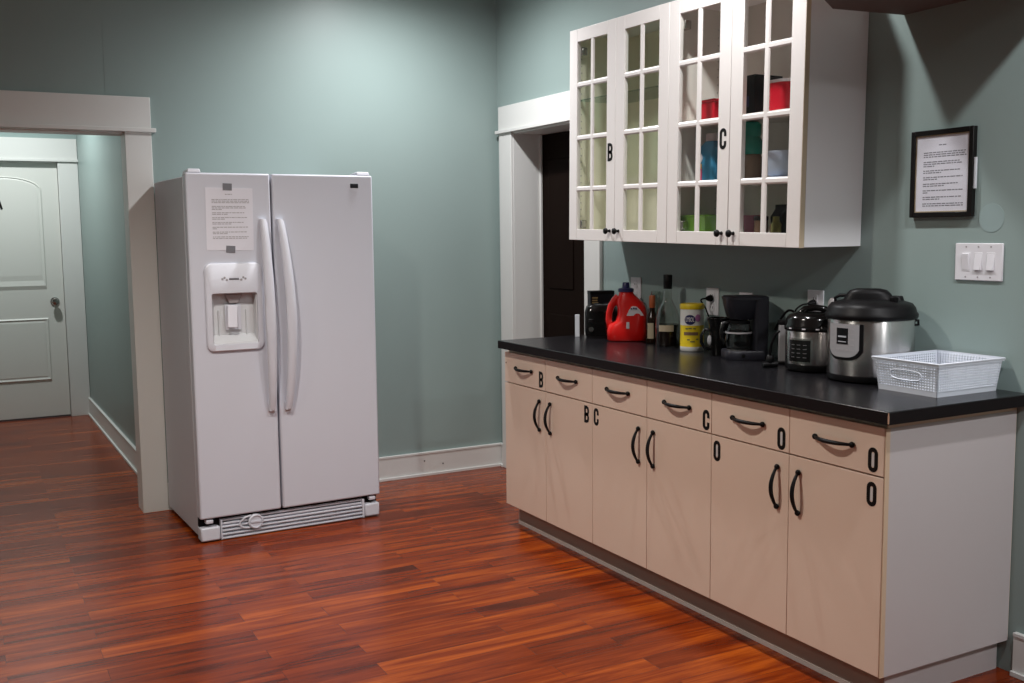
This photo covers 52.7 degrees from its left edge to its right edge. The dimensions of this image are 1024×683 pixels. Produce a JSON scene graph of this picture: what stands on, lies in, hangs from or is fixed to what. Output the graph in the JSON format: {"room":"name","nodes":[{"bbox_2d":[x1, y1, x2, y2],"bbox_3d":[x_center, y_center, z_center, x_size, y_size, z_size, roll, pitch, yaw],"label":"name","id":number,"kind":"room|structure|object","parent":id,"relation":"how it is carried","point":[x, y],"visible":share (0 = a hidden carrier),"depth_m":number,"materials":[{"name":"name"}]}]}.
{"room":"shared kitchen","nodes":[
{"label":"shared kitchen","id":0,"kind":"room"},
{"bbox_2d":[0,128,88,364],"bbox_3d":[-3.992,-0.845,8.001,1.455,2.950,0.120,-4,7,-28],"label":"wall","id":1,"kind":"structure","parent":0,"point":[2,134],"depth_m":8.03,"materials":[{"name":"green paint"}]},
{"bbox_2d":[0,162,70,419],"bbox_3d":[-3.891,-0.387,8.032,0.761,2.006,0.102,-4,7,-28],"label":"door","id":2,"kind":"structure","parent":1,"relation":"in","point":[34,376],"depth_m":8.11,"materials":[{"name":"white wood"}]},
{"bbox_2d":[0,137,89,415],"bbox_3d":[-3.905,-0.470,8.032,1.117,2.197,0.094,-4,7,-28],"label":"trim","id":3,"kind":"structure","parent":1,"relation":"attached to","point":[63,152],"depth_m":8.19,"materials":[{"name":"white wood"}]},
{"bbox_2d":[76,130,135,446],"bbox_3d":[-2.612,-0.740,6.867,0.120,2.950,3.280,-4,7,-28],"label":"wall","id":4,"kind":"structure","parent":0,"point":[100,181],"depth_m":7.09,"materials":[{"name":"green paint"}]},
{"bbox_2d":[88,397,136,474],"bbox_3d":[-2.649,0.662,6.960,0.026,0.142,3.203,-4,7,-28],"label":"baseboard","id":5,"kind":"structure","parent":4,"relation":"attached to","point":[122,444],"depth_m":7.10,"materials":[{"name":"white wood"}]},
{"bbox_2d":[0,0,501,477],"bbox_3d":[-2.224,-0.563,5.152,4.820,2.950,0.120,-4,7,-28],"label":"wall","id":6,"kind":"structure","parent":0,"point":[402,93],"depth_m":5.81,"materials":[{"name":"green paint"}]},
{"bbox_2d":[0,90,168,512],"bbox_3d":[-2.381,-0.141,5.094,1.262,2.127,0.164,-4,7,-28],"label":"trim","id":7,"kind":"structure","parent":6,"relation":"attached to","point":[39,112],"depth_m":5.25,"materials":[{"name":"white wood"}]},
{"bbox_2d":[100,0,106,93],"bbox_3d":[-2.018,-1.632,5.088,0.008,0.815,0.001,-4,7,-28],"label":"trim","id":8,"kind":"structure","parent":6,"relation":"attached to","point":[100,0],"depth_m":5.11,"materials":[{"name":"green paint"}]},
{"bbox_2d":[168,442,501,509],"bbox_3d":[-0.931,0.754,5.908,1.990,0.142,0.026,-4,7,-28],"label":"baseboard","id":9,"kind":"structure","parent":6,"relation":"attached to","point":[412,465],"depth_m":6.17,"materials":[{"name":"white"}]},
{"bbox_2d":[0,414,1023,682],"bbox_3d":[-0.605,1.080,3.947,6.320,0.100,11.220,-4,7,-28],"label":"floor","id":10,"kind":"structure","parent":0,"point":[446,583],"depth_m":4.10,"materials":[{"name":"brown wood"}]},
{"bbox_2d":[154,168,379,541],"bbox_3d":[-1.226,0.029,5.227,0.902,1.734,0.774,-4,7,-30],"label":"refrigerator","id":11,"kind":"object","parent":10,"relation":"on","point":[269,350],"visible":1,"depth_m":4.96,"materials":[{"name":"white metal"}]},
{"bbox_2d":[205,183,253,252],"bbox_3d":[-1.299,-0.567,4.761,0.220,0.319,0.002,-4,7,-30],"label":"paper notice","id":12,"kind":"object","parent":11,"relation":"attached to","point":[229,210],"visible":1,"depth_m":4.76,"materials":[{"name":"white paper"}]},
{"bbox_2d":[505,350,595,542],"bbox_3d":[0.394,0.430,4.847,0.625,0.767,0.776,-4,7,-28],"label":"base cabinet","id":13,"kind":"object","parent":10,"relation":"on","point":[549,431],"visible":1,"depth_m":4.67,"materials":[{"name":"beige laminate"}]},
{"bbox_2d":[592,368,715,597],"bbox_3d":[0.766,0.498,4.168,0.625,0.767,0.774,-4,7,-28],"label":"base cabinet","id":14,"kind":"object","parent":10,"relation":"on","point":[652,438],"visible":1,"depth_m":3.99,"materials":[{"name":"beige laminate"}]},
{"bbox_2d":[519,509,996,682],"bbox_3d":[0.807,0.930,4.240,0.524,0.106,2.273,-4,7,-28],"label":"toe kick","id":15,"kind":"object","parent":10,"relation":"on","point":[948,670],"visible":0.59,"depth_m":3.59,"materials":[{"name":"grey"}]},
{"bbox_2d":[710,391,1016,678],"bbox_3d":[1.138,0.565,3.489,0.625,0.769,0.778,-4,7,-28],"label":"base cabinet","id":16,"kind":"object","parent":10,"relation":"on","point":[882,550],"visible":0.99,"depth_m":3.21,"materials":[{"name":"beige laminate"}]},
{"bbox_2d":[498,335,1023,425],"bbox_3d":[0.773,0.098,4.106,0.629,0.038,2.366,-4,7,-28],"label":"countertop","id":17,"kind":"structure","parent":16,"relation":"on","point":[817,392],"depth_m":3.58,"materials":[{"name":"black stone"}]},
{"bbox_2d":[575,314,579,336],"bbox_3d":[0.323,-0.079,5.113,0.022,0.110,0.008,0,6,3],"label":"card","id":18,"kind":"object","parent":17,"relation":"on","point":[577,322],"visible":1,"depth_m":5.11,"materials":[{"name":"white paper"}]},
{"bbox_2d":[585,303,616,337],"bbox_3d":[0.438,-0.103,5.064,0.164,0.166,0.134,0,6,4],"label":"toaster","id":19,"kind":"object","parent":17,"relation":"on","point":[595,313],"visible":0.7,"depth_m":5.01,"materials":[{"name":"black"}]},
{"bbox_2d":[587,290,613,304],"bbox_3d":[0.446,-0.144,5.185,0.125,0.222,0.057,-2,6,-10],"label":"box","id":20,"kind":"object","parent":19,"relation":"on","point":[594,296],"visible":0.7,"depth_m":5.15,"materials":[{"name":"black cardboard"}]},
{"bbox_2d":[606,282,646,341],"bbox_3d":[0.543,-0.143,4.902,0.198,0.277,0.118,0,6,6],"label":"detergent jug","id":21,"kind":"object","parent":17,"relation":"on","point":[629,324],"visible":0.93,"depth_m":4.86,"materials":[{"name":"red plastic"}]},
{"bbox_2d":[645,295,658,342],"bbox_3d":[0.650,-0.104,4.793,0.062,0.221,0.062,0,6,7],"label":"bottle","id":22,"kind":"object","parent":17,"relation":"on","point":[651,318],"visible":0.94,"depth_m":4.77,"materials":[{"name":"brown glass"}]},
{"bbox_2d":[655,275,679,346],"bbox_3d":[0.699,-0.140,4.645,0.109,0.322,0.110,0,6,8],"label":"bottle","id":23,"kind":"object","parent":17,"relation":"on","point":[666,334],"visible":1,"depth_m":4.62,"materials":[{"name":"clear glass"}]},
{"bbox_2d":[680,303,704,351],"bbox_3d":[0.778,-0.064,4.471,0.105,0.205,0.105,-4,7,-28],"label":"wipes canister","id":24,"kind":"object","parent":17,"relation":"on","point":[691,314],"visible":1,"depth_m":4.43,"materials":[{"name":"white"}]},
{"bbox_2d":[700,316,730,355],"bbox_3d":[0.857,-0.021,4.297,0.123,0.156,0.106,-7,8,-44],"label":"travel mug","id":25,"kind":"object","parent":17,"relation":"on","point":[715,344],"visible":0.78,"depth_m":4.27,"materials":[{"name":"black plastic"}]},
{"bbox_2d":[719,295,793,359],"bbox_3d":[1.012,-0.056,4.145,0.348,0.254,0.172,2,6,20],"label":"coffee maker","id":26,"kind":"object","parent":17,"relation":"on","point":[746,336],"visible":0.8,"depth_m":4.12,"materials":[{"name":"black plastic"}]},
{"bbox_2d":[722,299,755,319],"bbox_3d":[0.920,-0.131,4.163,0.136,0.080,0.132,-1,6,-1],"label":"basket","id":27,"kind":"object","parent":26,"relation":"on","point":[735,309],"depth_m":4.11,"materials":[{"name":"black plastic"}]},
{"bbox_2d":[761,330,779,367],"bbox_3d":[0.968,0.027,3.858,0.058,0.148,0.103,0,6,3],"label":"power cord","id":28,"kind":"object","parent":17,"relation":"on","point":[769,362],"visible":1,"depth_m":3.89,"materials":[{"name":"black plastic"}]},
{"bbox_2d":[777,320,785,363],"bbox_3d":[1.062,0.002,4.003,0.066,0.168,0.066,1,6,14],"label":"steel canister","id":29,"kind":"object","parent":17,"relation":"on","point":[781,336],"visible":0.3,"depth_m":3.98,"materials":[{"name":"grey metal"}]},
{"bbox_2d":[784,304,827,372],"bbox_3d":[1.113,-0.017,3.810,0.217,0.244,0.216,-5,8,-37],"label":"multicooker","id":30,"kind":"object","parent":17,"relation":"on","point":[806,328],"visible":0.72,"depth_m":3.73,"materials":[{"name":"silver plastic"}]},
{"bbox_2d":[825,288,919,384],"bbox_3d":[1.235,-0.026,3.555,0.308,0.313,0.304,1,6,19],"label":"pressure cooker","id":31,"kind":"object","parent":17,"relation":"on","point":[864,324],"visible":0.91,"depth_m":3.44,"materials":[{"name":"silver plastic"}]},
{"bbox_2d":[871,350,1005,397],"bbox_3d":[1.365,0.101,3.320,0.312,0.107,0.262,-4,7,-28],"label":"basket","id":32,"kind":"object","parent":17,"relation":"on","point":[937,385],"visible":1,"depth_m":3.25,"materials":[{"name":"white plastic"}]},
{"bbox_2d":[496,0,1023,671],"bbox_3d":[1.744,-0.384,3.040,0.120,2.950,7.640,-4,7,-28],"label":"wall","id":33,"kind":"structure","parent":0,"point":[960,64],"depth_m":3.58,"materials":[{"name":"green paint"}]},
{"bbox_2d":[495,91,602,467],"bbox_3d":[0.281,-0.267,5.813,0.239,2.166,1.126,-4,7,-28],"label":"trim","id":34,"kind":"structure","parent":33,"relation":"attached to","point":[521,125],"depth_m":6.10,"materials":[{"name":"white wood"}]},
{"bbox_2d":[542,131,583,336],"bbox_3d":[0.373,-0.193,5.867,0.082,1.990,0.780,-4,7,-28],"label":"door","id":35,"kind":"structure","parent":33,"relation":"in","point":[563,258],"depth_m":5.99,"materials":[{"name":"black wood"}]},
{"bbox_2d":[569,2,669,242],"bbox_3d":[0.574,-0.943,4.654,0.330,0.976,0.769,-4,8,-28],"label":"upper cabinet","id":36,"kind":"object","parent":33,"relation":"attached to","point":[618,172],"visible":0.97,"depth_m":4.78,"materials":[{"name":"white wood"}]},
{"bbox_2d":[581,85,658,102],"bbox_3d":[0.598,-1.110,4.647,0.260,0.005,0.730,-4,8,-28],"label":"shelf","id":37,"kind":"object","parent":36,"relation":"attached to","point":[651,94],"depth_m":4.74,"materials":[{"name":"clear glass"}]},
{"bbox_2d":[631,277,641,299],"bbox_3d":[0.603,-0.252,5.032,0.009,0.120,0.083,-4,7,-28],"label":"outlet","id":38,"kind":"object","parent":33,"relation":"attached to","point":[636,282],"visible":0.7,"depth_m":5.02,"materials":[{"name":"white plastic"}]},
{"bbox_2d":[700,295,712,316],"bbox_3d":[0.867,-0.083,4.486,0.059,0.234,0.117,-4,7,-28],"label":"power cord","id":39,"kind":"object","parent":33,"relation":"attached to","point":[709,298],"visible":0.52,"depth_m":4.51,"materials":[{"name":"black plastic"}]},
{"bbox_2d":[706,287,718,315],"bbox_3d":[0.878,-0.175,4.532,0.009,0.120,0.083,-4,7,-28],"label":"outlet","id":40,"kind":"object","parent":33,"relation":"attached to","point":[712,307],"visible":0.97,"depth_m":4.52,"materials":[{"name":"white plastic"}]},
{"bbox_2d":[739,292,752,294],"bbox_3d":[0.982,-0.146,4.344,0.009,0.120,0.083,-4,7,-28],"label":"outlet","id":41,"kind":"object","parent":33,"relation":"attached to","point":[740,293],"visible":0.12,"depth_m":4.34,"materials":[{"name":"white plastic"}]},
{"bbox_2d":[500,443,1023,680],"bbox_3d":[1.702,1.018,3.142,0.026,0.142,7.374,-4,7,-28],"label":"baseboard","id":42,"kind":"structure","parent":33,"relation":"attached to","point":[1017,671],"depth_m":3.30,"materials":[{"name":"white wood"}]},
{"bbox_2d":[667,0,868,247],"bbox_3d":[0.943,-0.862,3.982,0.330,0.976,0.771,-4,8,-28],"label":"upper cabinet","id":43,"kind":"object","parent":33,"relation":"attached to","point":[715,45],"visible":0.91,"depth_m":3.85,"materials":[{"name":"white wood"}]},
{"bbox_2d":[680,215,715,231],"bbox_3d":[0.798,-0.479,4.314,0.178,0.096,0.237,-4,7,-28],"label":"bin","id":44,"kind":"object","parent":43,"relation":"on","point":[707,223],"visible":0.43,"depth_m":4.20,"materials":[{"name":"green plastic"}]},
{"bbox_2d":[700,133,717,180],"bbox_3d":[0.817,-0.748,4.220,0.084,0.195,0.108,-4,7,-28],"label":"bottle","id":45,"kind":"object","parent":43,"relation":"on","point":[709,149],"visible":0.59,"depth_m":4.18,"materials":[{"name":"blue plastic"}]},
{"bbox_2d":[701,98,718,118],"bbox_3d":[0.827,-0.937,4.193,0.094,0.084,0.088,-4,7,-28],"label":"tin","id":46,"kind":"object","parent":43,"relation":"on","point":[710,107],"visible":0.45,"depth_m":4.15,"materials":[{"name":"red metal"}]},
{"bbox_2d":[685,108,789,127],"bbox_3d":[0.965,-0.862,3.995,0.264,0.014,0.730,-4,8,-28],"label":"shelf","id":47,"kind":"object","parent":43,"relation":"attached to","point":[783,121],"depth_m":4.07,"materials":[{"name":"white wood"}]},
{"bbox_2d":[706,183,787,186],"bbox_3d":[0.966,-0.617,4.025,0.264,0.014,0.730,-4,8,-28],"label":"shelf","id":48,"kind":"object","parent":43,"relation":"attached to","point":[781,184],"depth_m":4.13,"materials":[{"name":"white wood"}]},
{"bbox_2d":[743,215,760,231],"bbox_3d":[0.929,-0.442,4.013,0.068,0.095,0.068,-4,7,-28],"label":"tumbler","id":49,"kind":"object","parent":43,"relation":"on","point":[748,221],"visible":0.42,"depth_m":3.99,"materials":[{"name":"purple plastic"}]},
{"bbox_2d":[745,121,762,177],"bbox_3d":[0.929,-0.740,4.028,0.092,0.225,0.092,-4,7,-28],"label":"storage jar","id":50,"kind":"object","parent":43,"relation":"on","point":[753,141],"visible":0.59,"depth_m":3.99,"materials":[{"name":"teal plastic"}]},
{"bbox_2d":[754,216,768,232],"bbox_3d":[0.948,-0.432,3.938,0.055,0.093,0.055,-4,7,-28],"label":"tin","id":51,"kind":"object","parent":43,"relation":"on","point":[757,219],"visible":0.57,"depth_m":3.92,"materials":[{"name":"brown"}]},
{"bbox_2d":[746,74,782,113],"bbox_3d":[0.949,-0.945,3.996,0.142,0.148,0.124,-4,7,-28],"label":"appliance box","id":52,"kind":"object","parent":43,"relation":"on","point":[754,98],"visible":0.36,"depth_m":3.92,"materials":[{"name":"black cardboard"}]},
{"bbox_2d":[771,216,780,232],"bbox_3d":[0.982,-0.420,3.845,0.038,0.091,0.038,-4,7,-28],"label":"spice jar","id":53,"kind":"object","parent":43,"relation":"on","point":[775,225],"visible":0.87,"depth_m":3.83,"materials":[{"name":"green glass"}]},
{"bbox_2d":[770,204,786,232],"bbox_3d":[1.019,-0.450,3.909,0.078,0.135,0.068,-4,7,-28],"label":"coffee bag","id":54,"kind":"object","parent":43,"relation":"on","point":[780,210],"visible":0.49,"depth_m":3.88,"materials":[{"name":"black"}]},
{"bbox_2d":[769,78,790,110],"bbox_3d":[1.016,-0.911,3.845,0.118,0.116,0.120,-4,7,-28],"label":"canister","id":55,"kind":"object","parent":43,"relation":"on","point":[779,88],"visible":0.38,"depth_m":3.80,"materials":[{"name":"red metal"}]},
{"bbox_3d":[1.012,-0.613,3.892,0.150,0.008,0.150,-4,7,-28],"label":"plate","id":56,"kind":"object","parent":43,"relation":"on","visible":0},
{"bbox_2d":[768,160,787,176],"bbox_3d":[1.011,-0.647,3.888,0.130,0.062,0.130,-4,7,-28],"label":"bowl","id":57,"kind":"object","parent":56,"relation":"on","point":[776,168],"visible":0.56,"depth_m":3.84,"materials":[{"name":"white ceramic"}]},
{"bbox_2d":[768,155,787,160],"bbox_3d":[1.011,-0.665,3.886,0.130,0.062,0.130,-4,7,-28],"label":"bowl","id":58,"kind":"object","parent":57,"relation":"on","point":[771,157],"visible":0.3,"depth_m":3.83,"materials":[{"name":"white ceramic"}]},
{"bbox_2d":[768,150,788,155],"bbox_3d":[1.011,-0.683,3.884,0.130,0.062,0.130,-4,7,-28],"label":"bowl","id":59,"kind":"object","parent":58,"relation":"on","point":[772,152],"visible":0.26,"depth_m":3.82,"materials":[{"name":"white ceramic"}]},
{"bbox_2d":[794,299,816,311],"bbox_3d":[1.137,-0.046,3.994,0.091,0.232,0.049,1,6,16],"label":"power cord","id":60,"kind":"object","parent":33,"relation":"attached to","point":[811,302],"visible":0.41,"depth_m":3.97,"materials":[{"name":"black plastic"}]},
{"bbox_2d":[807,290,823,305],"bbox_3d":[1.171,-0.138,3.995,0.009,0.120,0.083,-4,7,-28],"label":"outlet","id":61,"kind":"object","parent":33,"relation":"attached to","point":[818,295],"visible":0.49,"depth_m":3.98,"materials":[{"name":"white plastic"}]},
{"bbox_2d":[812,295,817,302],"bbox_3d":[1.169,-0.164,3.991,0.003,0.034,0.029,-4,7,-28],"label":"receptacle","id":62,"kind":"object","parent":61,"relation":"attached to","point":[815,297],"depth_m":3.99,"materials":[{"name":"white plastic"}]},
{"bbox_2d":[825,0,965,14],"bbox_3d":[1.194,-1.468,3.098,0.660,0.789,0.658,-4,7,-28],"label":"shade","id":63,"kind":"object","parent":33,"relation":"attached to","point":[900,7],"visible":1,"depth_m":3.39,"materials":[{"name":"brown"}]},
{"bbox_2d":[909,125,977,217],"bbox_3d":[1.434,-0.560,3.442,0.020,0.290,0.252,-4,7,-28],"label":"framed notice","id":64,"kind":"object","parent":33,"relation":"attached to","point":[943,172],"visible":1,"depth_m":3.44,"materials":[{"name":"black"}]},
{"bbox_2d":[955,243,1003,281],"bbox_3d":[1.509,-0.257,3.349,0.015,0.121,0.176,-4,7,-28],"label":"light switch","id":65,"kind":"object","parent":33,"relation":"attached to","point":[973,261],"visible":1,"depth_m":3.34,"materials":[{"name":"white plastic"}]},
{"bbox_2d":[979,203,1003,231],"bbox_3d":[1.532,-0.395,3.304,0.001,0.092,0.092,-4,7,-28],"label":"cover plate","id":66,"kind":"object","parent":33,"relation":"attached to","point":[991,216],"depth_m":3.30,"materials":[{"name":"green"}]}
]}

